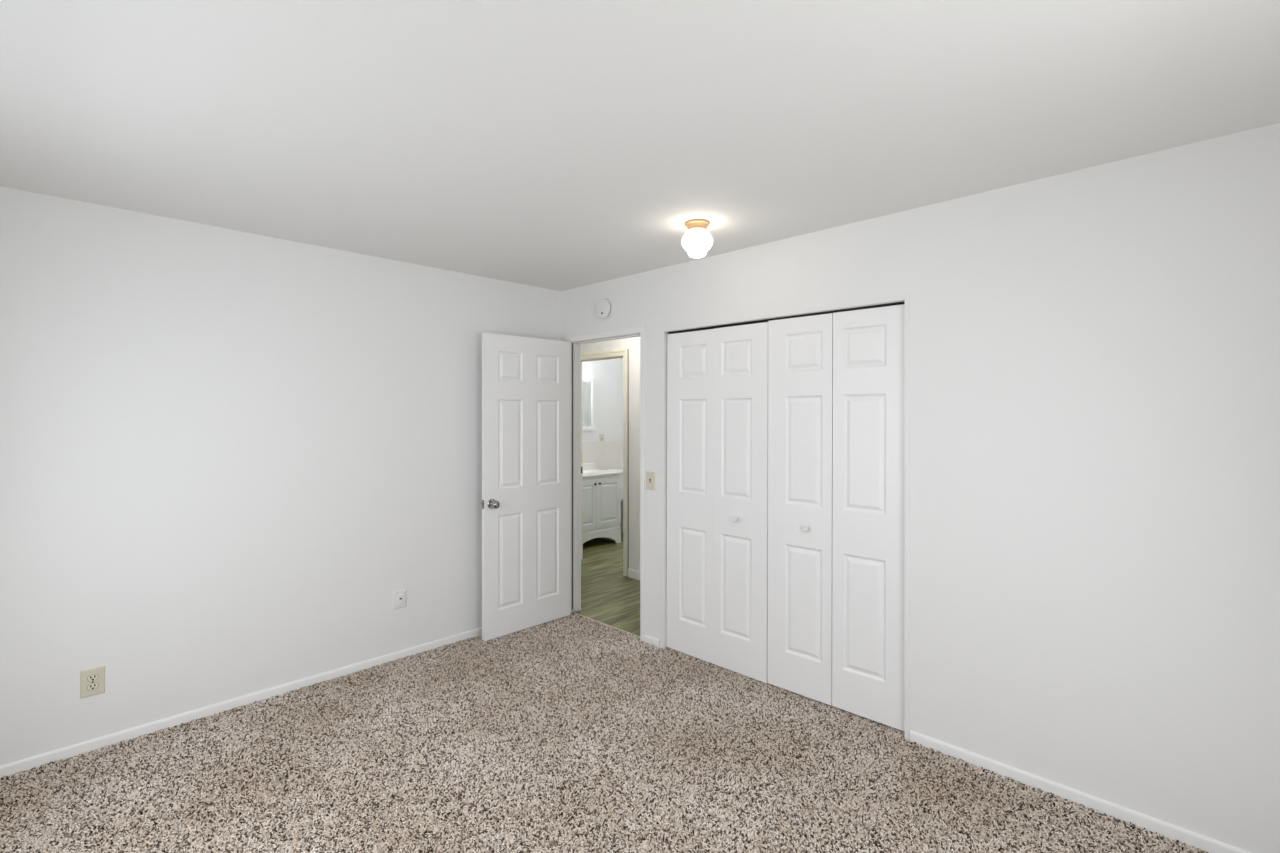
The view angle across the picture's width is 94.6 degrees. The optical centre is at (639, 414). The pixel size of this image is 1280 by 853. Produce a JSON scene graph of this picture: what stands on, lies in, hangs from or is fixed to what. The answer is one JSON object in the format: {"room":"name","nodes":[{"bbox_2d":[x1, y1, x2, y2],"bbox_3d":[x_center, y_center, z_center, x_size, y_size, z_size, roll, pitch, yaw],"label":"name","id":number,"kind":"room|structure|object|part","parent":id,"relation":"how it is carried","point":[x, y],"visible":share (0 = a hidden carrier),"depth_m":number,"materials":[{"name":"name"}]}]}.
{"room":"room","nodes":[
{"label":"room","id":0,"kind":"room"},
{"bbox_2d":[0,186,560,765],"bbox_3d":[-1.747,0.302,3.429,0.120,2.490,3.350,0,0,44],"label":"wall","id":1,"kind":"structure","parent":0,"point":[226,455],"depth_m":2.96,"materials":[{"name":"white paint"}]},
{"bbox_2d":[80,665,104,697],"bbox_3d":[-2.437,1.188,2.632,0.008,0.121,0.081,0,0,44],"label":"power outlet","id":2,"kind":"object","parent":1,"relation":"attached to","point":[92,681],"visible":1,"depth_m":2.63,"materials":[{"name":"beige plastic"}]},
{"bbox_2d":[87,682,97,690],"bbox_3d":[-2.436,1.208,2.631,0.002,0.029,0.037,0,0,44],"label":"receptacle","id":3,"kind":"object","parent":2,"relation":"attached to","point":[91,686],"depth_m":2.63,"materials":[{"name":"beige plastic"}]},
{"bbox_2d":[87,674,98,681],"bbox_3d":[-2.436,1.169,2.631,0.002,0.029,0.037,0,0,44],"label":"receptacle","id":4,"kind":"object","parent":2,"relation":"attached to","point":[90,677],"depth_m":2.63,"materials":[{"name":"beige plastic"}]},
{"bbox_2d":[0,627,481,779],"bbox_3d":[-1.700,1.474,3.383,0.011,0.058,3.150,0,0,44],"label":"baseboard","id":5,"kind":"structure","parent":1,"relation":"attached to","point":[76,749],"depth_m":2.93,"materials":[{"name":"white paint"}]},
{"bbox_2d":[393,590,405,608],"bbox_3d":[-1.470,1.129,3.615,0.016,0.104,0.076,0,0,44],"label":"phone jack","id":6,"kind":"object","parent":1,"relation":"attached to","point":[399,597],"visible":1,"depth_m":3.61,"materials":[{"name":"white plastic"}]},
{"bbox_2d":[583,358,622,441],"bbox_3d":[-0.489,0.277,7.447,0.100,2.440,2.045,0,0,44],"label":"wall","id":7,"kind":"structure","parent":0,"point":[607,374],"depth_m":7.46,"materials":[{"name":"white paint"}]},
{"bbox_2d":[583,378,594,429],"bbox_3d":[-0.775,-0.128,7.059,0.034,0.630,0.594,0,0,44],"label":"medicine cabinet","id":8,"kind":"object","parent":7,"relation":"attached to","point":[588,384],"visible":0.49,"depth_m":7.20,"materials":[{"name":"white paint"}]},
{"bbox_2d":[583,463,594,469],"bbox_3d":[-0.829,0.626,7.001,0.018,0.079,0.782,0,0,44],"label":"backsplash","id":9,"kind":"structure","parent":7,"relation":"attached to","point":[586,466],"depth_m":7.19,"materials":[{"name":"white stone"}]},
{"bbox_2d":[599,434,603,440],"bbox_3d":[-0.474,0.305,7.379,0.018,0.132,0.078,0,0,44],"label":"light switch","id":10,"kind":"object","parent":7,"relation":"attached to","point":[601,436],"visible":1,"depth_m":7.38,"materials":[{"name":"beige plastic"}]},
{"bbox_2d":[583,440,622,530],"bbox_3d":[-0.486,0.913,7.374,0.008,1.168,1.925,0,0,44],"label":"wall tile","id":11,"kind":"structure","parent":7,"relation":"attached to","point":[606,455],"depth_m":7.42,"materials":[{"name":"white tile"}]},
{"bbox_2d":[575,531,639,635],"bbox_3d":[0.347,1.549,5.843,3.700,0.096,3.170,0,0,44],"label":"floor","id":12,"kind":"structure","parent":0,"point":[612,598],"depth_m":5.08,"materials":[{"name":"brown wood"}]},
{"bbox_2d":[583,474,620,542],"bbox_3d":[-0.651,1.095,6.826,0.514,0.805,0.760,0,0,44],"label":"bathroom vanity","id":13,"kind":"object","parent":12,"relation":"on","point":[601,494],"visible":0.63,"depth_m":6.73,"materials":[{"name":"white paint"}]},
{"bbox_3d":[-0.627,1.002,6.536,0.018,0.545,0.371,0,0,44],"label":"cabinet door","id":14,"kind":"part","parent":13,"relation":"part of","materials":[{"name":"white paint"}]},
{"bbox_2d":[583,463,621,477],"bbox_3d":[-0.657,0.639,6.833,0.500,0.105,0.782,0,0,44],"label":"countertop","id":15,"kind":"structure","parent":13,"relation":"on","point":[589,470],"depth_m":6.92,"materials":[{"name":"white stone"}]},
{"bbox_2d":[583,471,599,473],"bbox_3d":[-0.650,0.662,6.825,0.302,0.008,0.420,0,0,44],"label":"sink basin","id":16,"kind":"object","parent":15,"relation":"in","point":[584,472],"depth_m":6.83,"materials":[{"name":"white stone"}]},
{"bbox_3d":[-0.363,1.002,6.805,0.018,0.545,0.375,0,0,44],"label":"cabinet door","id":17,"kind":"part","parent":13,"relation":"part of","materials":[{"name":"white paint"}]},
{"bbox_2d":[581,337,639,570],"bbox_3d":[-0.014,0.277,5.473,3.700,2.440,0.115,0,0,44],"label":"wall","id":18,"kind":"structure","parent":0,"point":[633,344],"depth_m":5.44,"materials":[{"name":"white paint"}]},
{"bbox_2d":[581,349,628,576],"bbox_3d":[-0.374,0.443,5.811,0.844,2.108,0.135,0,0,44],"label":"door frame","id":19,"kind":"structure","parent":18,"relation":"attached to","point":[624,353],"depth_m":5.50,"materials":[{"name":"beige paint"}]},
{"bbox_2d":[628,568,639,579],"bbox_3d":[0.327,1.462,5.051,1.221,0.081,0.011,0,0,44],"label":"baseboard","id":20,"kind":"structure","parent":18,"relation":"attached to","point":[634,574],"depth_m":5.42,"materials":[{"name":"white paint"}]},
{"bbox_2d":[0,0,1279,290],"bbox_3d":[0.076,-0.993,3.885,6.250,0.100,6.550,0,0,44],"label":"ceiling","id":21,"kind":"structure","parent":0,"point":[558,145],"depth_m":1.82,"materials":[{"name":"white paint"}]},
{"bbox_2d":[682,219,712,257],"bbox_3d":[0.281,-0.860,2.902,0.152,0.167,0.152,0,0,44],"label":"ceiling light","id":22,"kind":"object","parent":21,"relation":"attached to","point":[697,241],"visible":1,"depth_m":2.86,"materials":[{"name":"white glass"}]},
{"bbox_2d":[674,304,901,333],"bbox_3d":[0.992,0.277,3.570,1.800,2.440,0.680,0,0,44],"label":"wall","id":23,"kind":"structure","parent":0,"point":[901,304],"depth_m":4.18,"materials":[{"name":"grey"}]},
{"bbox_2d":[561,123,1279,852],"bbox_3d":[0.845,0.302,3.168,3.950,2.490,0.100,0,0,44],"label":"wall","id":24,"kind":"structure","parent":0,"point":[1094,352],"depth_m":2.26,"materials":[{"name":"white paint"}]},
{"bbox_2d":[481,332,570,640],"bbox_3d":[-0.777,0.471,4.144,0.169,2.024,0.746,0,0,44],"label":"door","id":25,"kind":"structure","parent":24,"relation":"in","point":[526,501],"depth_m":4.11,"materials":[{"name":"white paint"}]},
{"bbox_3d":[-0.957,0.588,3.887,0.067,0.066,0.066,0,0,44],"label":"knob","id":26,"kind":"part","parent":25,"relation":"part of","materials":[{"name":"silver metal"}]},
{"bbox_2d":[596,299,612,319],"bbox_3d":[-0.254,-0.743,4.140,0.146,0.146,0.046,0,0,44],"label":"smoke detector","id":27,"kind":"object","parent":24,"relation":"attached to","point":[604,308],"visible":1,"depth_m":4.11,"materials":[{"name":"white plastic"}]},
{"bbox_3d":[-0.242,-0.743,4.152,0.146,0.146,0.012,0,0,44],"label":"mounting plate","id":28,"kind":"part","parent":27,"relation":"part of","materials":[{"name":"white plastic"}]},
{"bbox_2d":[565,326,644,640],"bbox_3d":[-0.225,0.450,4.215,0.853,2.095,0.119,0,0,44],"label":"door frame","id":29,"kind":"structure","parent":24,"relation":"attached to","point":[576,341],"depth_m":4.45,"materials":[{"name":"white paint"}]},
{"bbox_2d":[646,471,654,489],"bbox_3d":[0.063,0.429,3.850,0.078,0.118,0.018,0,0,44],"label":"light switch","id":30,"kind":"object","parent":24,"relation":"attached to","point":[650,476],"visible":1,"depth_m":3.85,"materials":[{"name":"beige plastic"}]},
{"bbox_2d":[644,635,659,647],"bbox_3d":[0.077,1.474,3.841,0.132,0.058,0.011,0,0,44],"label":"baseboard","id":31,"kind":"structure","parent":24,"relation":"attached to","point":[655,642],"depth_m":3.83,"materials":[{"name":"white paint"}]},
{"bbox_2d":[666,322,767,682],"bbox_3d":[0.437,0.485,3.522,0.748,2.000,0.061,0,0,44],"label":"door","id":32,"kind":"structure","parent":24,"relation":"in","point":[717,378],"depth_m":3.49,"materials":[{"name":"white paint"}]},
{"bbox_3d":[0.548,0.597,3.393,0.036,0.036,0.031,0,0,44],"label":"knob","id":33,"kind":"part","parent":32,"relation":"part of","materials":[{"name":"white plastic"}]},
{"bbox_2d":[660,295,908,739],"bbox_3d":[0.683,0.472,3.254,1.548,2.050,0.006,0,0,44],"label":"closet frame","id":34,"kind":"object","parent":24,"relation":"attached to","point":[906,297],"visible":1,"depth_m":2.89,"materials":[{"name":"white paint"}]},
{"bbox_2d":[667,301,904,333],"bbox_3d":[0.718,-0.529,3.282,1.490,0.008,0.025,0,0,44],"label":"closet track","id":35,"kind":"object","parent":24,"relation":"attached to","point":[903,302],"visible":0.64,"depth_m":3.15,"materials":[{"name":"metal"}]},
{"bbox_2d":[768,304,904,731],"bbox_3d":[0.977,0.480,3.005,0.749,1.999,0.061,0,0,43],"label":"door","id":36,"kind":"structure","parent":24,"relation":"in","point":[836,381],"depth_m":2.98,"materials":[{"name":"white paint"}]},
{"bbox_3d":[0.867,0.593,3.087,0.036,0.036,0.031,0,0,43],"label":"knob","id":37,"kind":"part","parent":36,"relation":"part of","materials":[{"name":"white plastic"}]},
{"bbox_2d":[910,730,1250,852],"bbox_3d":[1.727,1.474,2.228,1.372,0.058,0.011,0,0,44],"label":"baseboard","id":38,"kind":"structure","parent":24,"relation":"attached to","point":[1152,824],"depth_m":2.25,"materials":[{"name":"white paint"}]},
{"bbox_3d":[-0.064,1.550,2.239,4.150,0.094,4.000,0,0,44],"label":"floor","id":39,"kind":"structure","parent":0,"visible":0},
{"bbox_2d":[0,612,1208,852],"bbox_3d":[-0.266,1.497,2.027,3.933,0.001,3.205,0,0,44],"label":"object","id":40,"kind":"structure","parent":39,"relation":"on","point":[573,733],"depth_m":2.41,"materials":[{"name":"beige carpet"}]},
{"bbox_2d":[574,612,639,636],"bbox_3d":[-0.237,1.496,4.202,0.747,0.010,0.018,0,0,44],"label":"threshold strip","id":41,"kind":"object","parent":39,"relation":"on","point":[574,612],"visible":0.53,"depth_m":4.21,"materials":[{"name":"silver metal"}]}
]}

